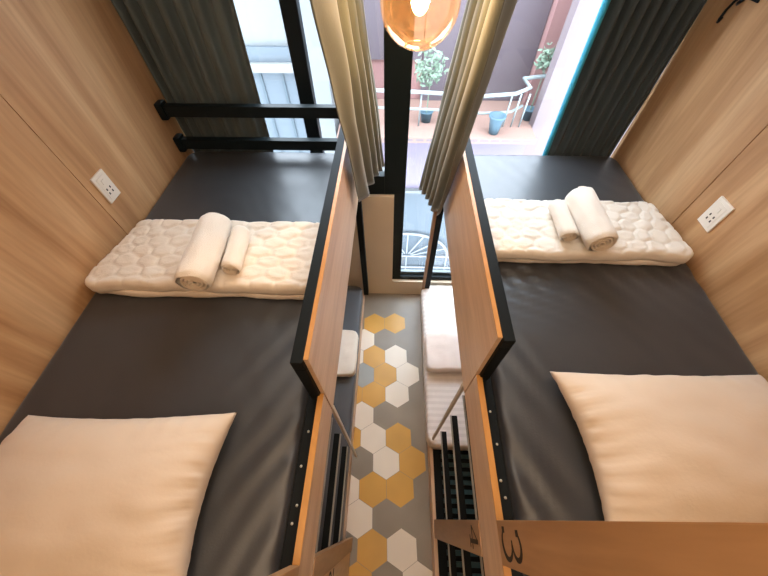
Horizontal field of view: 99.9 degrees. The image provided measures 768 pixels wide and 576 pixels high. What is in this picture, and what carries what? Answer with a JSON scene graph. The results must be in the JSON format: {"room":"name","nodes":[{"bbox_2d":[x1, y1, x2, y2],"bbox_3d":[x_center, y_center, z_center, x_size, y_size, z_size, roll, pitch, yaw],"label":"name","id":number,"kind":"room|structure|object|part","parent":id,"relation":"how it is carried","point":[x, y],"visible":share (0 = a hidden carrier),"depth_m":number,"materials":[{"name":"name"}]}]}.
{"room":"dormitory","nodes":[
{"label":"dormitory","id":0,"kind":"room"},
{"bbox_2d":[0,0,193,434],"bbox_3d":[-1.357,0.548,1.184,0.080,3.020,3.480,1,54,1],"label":"wall","id":1,"kind":"structure","parent":0,"point":[78,96],"depth_m":1.29,"materials":[{"name":"brown wood"}]},
{"bbox_2d":[90,169,120,203],"bbox_3d":[-1.281,-0.468,1.489,0.013,0.132,0.084,1,54,1],"label":"wall socket","id":2,"kind":"object","parent":1,"relation":"attached to","point":[100,180],"visible":1,"depth_m":1.48,"materials":[{"name":"beige plastic"}]},
{"bbox_2d":[346,293,432,575],"bbox_3d":[0.053,1.498,2.422,2.920,0.120,3.693,1,54,1],"label":"floor","id":3,"kind":"structure","parent":0,"point":[389,525],"depth_m":2.51,"materials":[{"name":"tile"}]},
{"bbox_2d":[154,99,368,575],"bbox_3d":[-0.750,0.249,1.398,1.102,3.010,2.554,1,54,1],"label":"bunk bed","id":4,"kind":"object","parent":3,"relation":"on","point":[314,359],"visible":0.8,"depth_m":1.32,"materials":[{"name":"brown wood"}]},
{"bbox_2d":[0,151,333,575],"bbox_3d":[-0.781,0.186,1.379,1.023,0.131,2.532,1,54,1],"label":"mattress","id":5,"kind":"object","parent":4,"relation":"on","point":[124,357],"visible":0.59,"depth_m":1.22,"materials":[{"name":"black leather"}]},
{"bbox_2d":[0,412,236,575],"bbox_3d":[-0.895,0.590,0.903,0.820,0.155,0.515,1,54,1],"label":"pillow","id":6,"kind":"object","parent":5,"relation":"on","point":[79,497],"visible":1,"depth_m":0.86,"materials":[{"name":"beige fabric"}]},
{"bbox_2d":[85,219,319,299],"bbox_3d":[-0.779,-0.152,1.481,0.998,0.092,0.434,1,54,1],"label":"quilt","id":7,"kind":"object","parent":5,"relation":"on","point":[276,265],"visible":0.73,"depth_m":1.40,"materials":[{"name":"white fabric"}]},
{"bbox_2d":[173,212,231,290],"bbox_3d":[-0.750,-0.162,1.354,0.142,0.124,0.362,-2,54,-1],"label":"rolled towel","id":8,"kind":"object","parent":7,"relation":"on","point":[198,266],"visible":1,"depth_m":1.29,"materials":[{"name":"white fabric"}]},
{"bbox_2d":[221,225,249,275],"bbox_3d":[-0.635,-0.167,1.388,0.082,0.072,0.238,-2,54,-1],"label":"rolled towel","id":9,"kind":"object","parent":7,"relation":"on","point":[235,252],"visible":1,"depth_m":1.35,"materials":[{"name":"white fabric"}]},
{"bbox_3d":[-0.708,-0.991,1.804,1.030,0.060,0.040,1,54,1],"label":"rail","id":10,"kind":"part","parent":4,"relation":"part of","materials":[{"name":"black metal"}]},
{"bbox_3d":[-0.706,-0.878,1.962,1.030,0.060,0.040,1,54,1],"label":"rail","id":11,"kind":"part","parent":4,"relation":"part of","materials":[{"name":"black metal"}]},
{"bbox_3d":[-0.246,0.236,1.348,0.043,0.100,2.550,1,54,1],"label":"frame","id":12,"kind":"part","parent":4,"relation":"part of","materials":[{"name":"brown wood"}]},
{"bbox_3d":[-0.193,-0.262,1.548,0.014,0.505,1.505,1,54,1],"label":"guard panel","id":13,"kind":"part","parent":4,"relation":"part of","materials":[{"name":"brown wood"}]},
{"bbox_3d":[-0.249,1.555,1.436,0.022,1.419,0.508,1,54,1],"label":"panel","id":14,"kind":"part","parent":4,"relation":"part of","materials":[{"name":"brown wood"}]},
{"bbox_2d":[317,286,362,551],"bbox_3d":[-0.745,0.997,2.456,1.002,0.125,2.470,1,54,1],"label":"mattress","id":15,"kind":"object","parent":4,"relation":"on","point":[344,397],"visible":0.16,"depth_m":2.46,"materials":[{"name":"grey fabric"}]},
{"bbox_2d":[337,330,358,376],"bbox_3d":[-0.712,0.524,2.670,0.982,0.073,0.407,1,54,1],"label":"quilt","id":16,"kind":"object","parent":15,"relation":"on","point":[346,365],"visible":0.23,"depth_m":2.62,"materials":[{"name":"white fabric"}]},
{"bbox_3d":[-0.179,-0.321,2.690,0.045,1.274,0.050,1,54,1],"label":"corner post","id":17,"kind":"part","parent":4,"relation":"part of","materials":[{"name":"black metal"}]},
{"bbox_2d":[421,137,767,575],"bbox_3d":[0.857,0.287,1.358,1.089,3.010,2.550,1,54,1],"label":"bunk bed","id":18,"kind":"object","parent":3,"relation":"on","point":[475,531],"visible":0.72,"depth_m":1.04,"materials":[{"name":"brown wood"}]},
{"bbox_3d":[0.370,-0.296,2.668,0.025,1.274,0.030,1,54,1],"label":"corner post","id":19,"kind":"part","parent":18,"relation":"part of","materials":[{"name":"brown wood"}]},
{"bbox_3d":[0.407,-0.307,2.675,0.045,1.274,0.050,1,54,1],"label":"corner post","id":20,"kind":"part","parent":18,"relation":"part of","materials":[{"name":"black metal"}]},
{"bbox_2d":[421,286,467,450],"bbox_3d":[0.864,0.588,2.723,1.054,0.145,1.410,1,54,1],"label":"mattress","id":21,"kind":"object","parent":18,"relation":"on","point":[437,302],"visible":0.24,"depth_m":2.54,"materials":[{"name":"white fabric"}]},
{"bbox_2d":[424,332,461,372],"bbox_3d":[0.843,0.526,2.620,1.014,0.087,0.340,1,54,1],"label":"quilt","id":22,"kind":"object","parent":21,"relation":"on","point":[442,355],"visible":0.37,"depth_m":2.58,"materials":[{"name":"white fabric"}]},
{"bbox_3d":[0.363,-0.284,1.559,0.014,0.505,1.420,1,54,1],"label":"guard panel","id":23,"kind":"part","parent":18,"relation":"part of","materials":[{"name":"brown wood"}]},
{"bbox_3d":[0.383,0.250,1.333,0.043,0.100,2.550,1,54,1],"label":"frame","id":24,"kind":"part","parent":18,"relation":"part of","materials":[{"name":"brown wood"}]},
{"bbox_2d":[474,155,758,575],"bbox_3d":[0.909,0.223,1.336,0.988,0.135,2.532,1,54,1],"label":"mattress","id":25,"kind":"object","parent":18,"relation":"on","point":[609,319],"visible":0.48,"depth_m":1.28,"materials":[{"name":"black leather"}]},
{"bbox_2d":[484,198,693,265],"bbox_3d":[0.933,-0.282,1.562,0.913,0.086,0.393,1,54,1],"label":"quilt","id":26,"kind":"object","parent":25,"relation":"on","point":[523,231],"visible":0.78,"depth_m":1.49,"materials":[{"name":"white fabric"}]},
{"bbox_2d":[548,199,578,240],"bbox_3d":[0.826,-0.316,1.489,0.083,0.073,0.232,1,54,1],"label":"rolled towel","id":27,"kind":"object","parent":26,"relation":"on","point":[565,226],"visible":1,"depth_m":1.45,"materials":[{"name":"white fabric"}]},
{"bbox_2d":[565,186,618,251],"bbox_3d":[0.930,-0.319,1.457,0.132,0.117,0.338,1,54,1],"label":"rolled towel","id":28,"kind":"object","parent":26,"relation":"on","point":[594,226],"visible":0.97,"depth_m":1.40,"materials":[{"name":"white fabric"}]},
{"bbox_2d":[550,371,767,521],"bbox_3d":[0.963,0.478,0.966,0.755,0.156,0.510,1,54,1],"label":"pillow","id":29,"kind":"object","parent":25,"relation":"on","point":[662,448],"visible":0.94,"depth_m":0.93,"materials":[{"name":"beige fabric"}]},
{"bbox_2d":[348,194,451,293],"bbox_3d":[0.099,-0.860,2.179,2.720,3.020,0.100,1,54,1],"label":"wall","id":30,"kind":"structure","parent":0,"point":[378,209],"depth_m":2.88,"materials":[{"name":"beige paint"}]},
{"bbox_2d":[279,0,384,193],"bbox_3d":[-0.630,-1.254,1.764,1.265,1.675,0.150,1,54,1],"label":"window","id":31,"kind":"structure","parent":30,"relation":"in","point":[290,9],"depth_m":1.73,"materials":[{"name":"black"}]},
{"bbox_2d":[383,0,450,279],"bbox_3d":[0.731,-0.887,2.123,1.455,2.705,0.060,1,54,1],"label":"window","id":32,"kind":"structure","parent":30,"relation":"in","point":[399,15],"depth_m":1.89,"materials":[{"name":"black metal"}]},
{"bbox_3d":[0.791,-0.149,3.176,1.255,0.037,0.026,1,54,1],"label":"sill","id":33,"kind":"part","parent":32,"relation":"part of","materials":[{"name":"grey paint"}]},
{"bbox_2d":[611,0,767,381],"bbox_3d":[1.441,0.610,1.115,0.080,3.020,3.480,1,54,1],"label":"wall","id":34,"kind":"structure","parent":0,"point":[699,137],"depth_m":1.38,"materials":[{"name":"brown wood"}]},
{"bbox_2d":[697,196,734,231],"bbox_3d":[1.422,-0.316,1.387,0.013,0.132,0.084,1,54,1],"label":"wall socket","id":35,"kind":"object","parent":34,"relation":"attached to","point":[718,211],"visible":1,"depth_m":1.38,"materials":[{"name":"beige plastic"}]},
{"bbox_2d":[716,0,759,22],"bbox_3d":[1.406,-1.135,1.303,0.074,0.114,0.159,1,54,1],"label":"wall hook","id":36,"kind":"object","parent":34,"relation":"attached to","point":[720,18],"visible":1,"depth_m":1.31,"materials":[{"name":"black metal"}]},
{"bbox_3d":[0.031,-0.330,-0.119,2.920,0.100,3.680,1,54,1],"label":"ceiling","id":37,"kind":"structure","parent":0,"visible":0},
{"bbox_2d":[111,0,273,151],"bbox_3d":[-0.956,-1.275,1.551,0.588,1.440,0.100,1,54,1],"label":"curtain","id":38,"kind":"object","parent":37,"relation":"hanging from","point":[195,51],"visible":0.75,"depth_m":1.67,"materials":[{"name":"grey fabric"}]},
{"bbox_2d":[310,0,384,201],"bbox_3d":[-0.189,-0.833,1.201,0.198,1.397,0.924,10,55,8],"label":"curtain","id":39,"kind":"object","parent":37,"relation":"hanging from","point":[341,28],"visible":1,"depth_m":1.29,"materials":[{"name":"beige fabric"}]},
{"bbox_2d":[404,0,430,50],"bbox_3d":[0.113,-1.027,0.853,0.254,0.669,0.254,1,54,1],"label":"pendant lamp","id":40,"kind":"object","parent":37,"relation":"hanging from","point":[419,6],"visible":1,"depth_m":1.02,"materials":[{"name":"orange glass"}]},
{"bbox_3d":[0.115,-0.907,1.021,0.046,0.070,0.046,1,54,1],"label":"bulb","id":41,"kind":"part","parent":40,"relation":"part of","materials":[{"name":"white glass"}]},
{"bbox_2d":[419,0,517,215],"bbox_3d":[0.340,-0.759,1.248,0.260,1.567,0.902,1,54,1],"label":"curtain","id":42,"kind":"object","parent":37,"relation":"hanging from","point":[485,23],"visible":1,"depth_m":1.33,"materials":[{"name":"beige fabric"}]},
{"bbox_2d":[542,0,706,156],"bbox_3d":[1.190,-1.225,1.497,0.487,1.440,0.104,1,54,1],"label":"curtain","id":43,"kind":"object","parent":37,"relation":"hanging from","point":[629,45],"visible":0.91,"depth_m":1.64,"materials":[{"name":"grey fabric"}]},
{"label":"outside","id":44,"kind":"structure","parent":0,"visible":0},
{"bbox_3d":[0.501,0.308,6.949,11.000,0.100,3.500,1,54,1],"label":"ground","id":45,"kind":"structure","parent":44,"visible":0},
{"bbox_2d":[193,0,339,153],"bbox_3d":[-2.305,-1.791,4.879,3.400,5.750,0.480,1,54,1],"label":"building","id":46,"kind":"structure","parent":45,"relation":"on","point":[260,21],"depth_m":3.52,"materials":[{"name":"grey"}]},
{"bbox_3d":[-2.475,-2.716,3.631,3.080,0.140,0.440,1,54,1],"label":"cornice","id":47,"kind":"part","parent":46,"relation":"part of","materials":[{"name":"grey"}]},
{"bbox_2d":[337,0,667,269],"bbox_3d":[1.700,-1.940,4.859,5.000,5.900,1.402,1,54,1],"label":"building","id":48,"kind":"structure","parent":45,"relation":"on","point":[533,24],"depth_m":4.01,"materials":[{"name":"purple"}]},
{"bbox_2d":[363,0,425,59],"bbox_3d":[0.021,-3.459,3.562,0.940,1.600,0.049,1,54,1],"label":"shutter","id":49,"kind":"object","parent":48,"relation":"hanging from","point":[373,9],"depth_m":3.95,"materials":[{"name":"purple"}]},
{"bbox_2d":[401,233,449,269],"bbox_3d":[0.470,-0.417,6.283,1.700,1.817,0.044,1,54,1],"label":"canopy frame","id":50,"kind":"object","parent":48,"relation":"attached to","point":[407,234],"visible":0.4,"depth_m":5.94,"materials":[{"name":"grey paint"}]},
{"bbox_2d":[414,45,448,122],"bbox_3d":[0.546,-2.444,3.924,0.406,0.819,0.376,27,59,19],"label":"potted plant","id":51,"kind":"object","parent":48,"relation":"on","point":[426,116],"visible":0.97,"depth_m":3.74,"materials":[{"name":"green plant"}]},
{"bbox_3d":[0.549,-2.238,4.200,0.180,0.130,0.180,1,54,1],"label":"plant pot","id":52,"kind":"part","parent":51,"relation":"part of","materials":[{"name":"blue"}]},
{"bbox_3d":[0.902,-3.279,3.764,0.800,2.150,0.049,1,54,1],"label":"doorway","id":53,"kind":"part","parent":48,"relation":"part of","materials":[{"name":"purple"}]},
{"bbox_2d":[376,74,545,126],"bbox_3d":[0.692,-2.191,3.862,2.520,0.495,0.268,-4,54,-2],"label":"balcony railing","id":54,"kind":"object","parent":48,"relation":"on","point":[529,87],"visible":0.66,"depth_m":3.77,"materials":[{"name":"white metal"}]},
{"bbox_3d":[0.561,-2.159,3.900,2.261,0.102,0.116,-1,54,0],"label":"rail","id":55,"kind":"part","parent":54,"relation":"part of","materials":[{"name":"white metal"}]},
{"bbox_3d":[0.691,-2.293,3.725,2.520,0.153,0.257,-4,54,-2],"label":"rail","id":56,"kind":"part","parent":54,"relation":"part of","materials":[{"name":"white metal"}]},
{"bbox_2d":[489,111,506,134],"bbox_3d":[1.336,-1.961,3.864,0.200,0.215,0.200,1,54,1],"label":"flower pot","id":57,"kind":"object","parent":48,"relation":"on","point":[497,118],"visible":1,"depth_m":3.83,"materials":[{"name":"blue"}]},
{"bbox_2d":[482,0,552,100],"bbox_3d":[1.623,-3.195,3.851,0.620,2.400,0.039,1,54,1],"label":"shutter","id":58,"kind":"object","parent":48,"relation":"hanging from","point":[529,20],"depth_m":4.06,"materials":[{"name":"purple"}]},
{"bbox_2d":[522,42,557,120],"bbox_3d":[1.887,-2.485,3.923,0.285,0.849,0.290,1,54,1],"label":"potted plant","id":59,"kind":"object","parent":48,"relation":"on","point":[529,109],"visible":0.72,"depth_m":3.75,"materials":[{"name":"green plant"}]},
{"bbox_3d":[1.891,-2.273,4.213,0.180,0.130,0.180,1,54,1],"label":"plant pot","id":60,"kind":"part","parent":59,"relation":"part of","materials":[{"name":"blue"}]},
{"bbox_3d":[1.894,-2.467,3.942,0.024,0.600,0.016,1,54,1],"label":"stem","id":61,"kind":"part","parent":59,"relation":"part of","materials":[{"name":"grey plant"}]}
]}

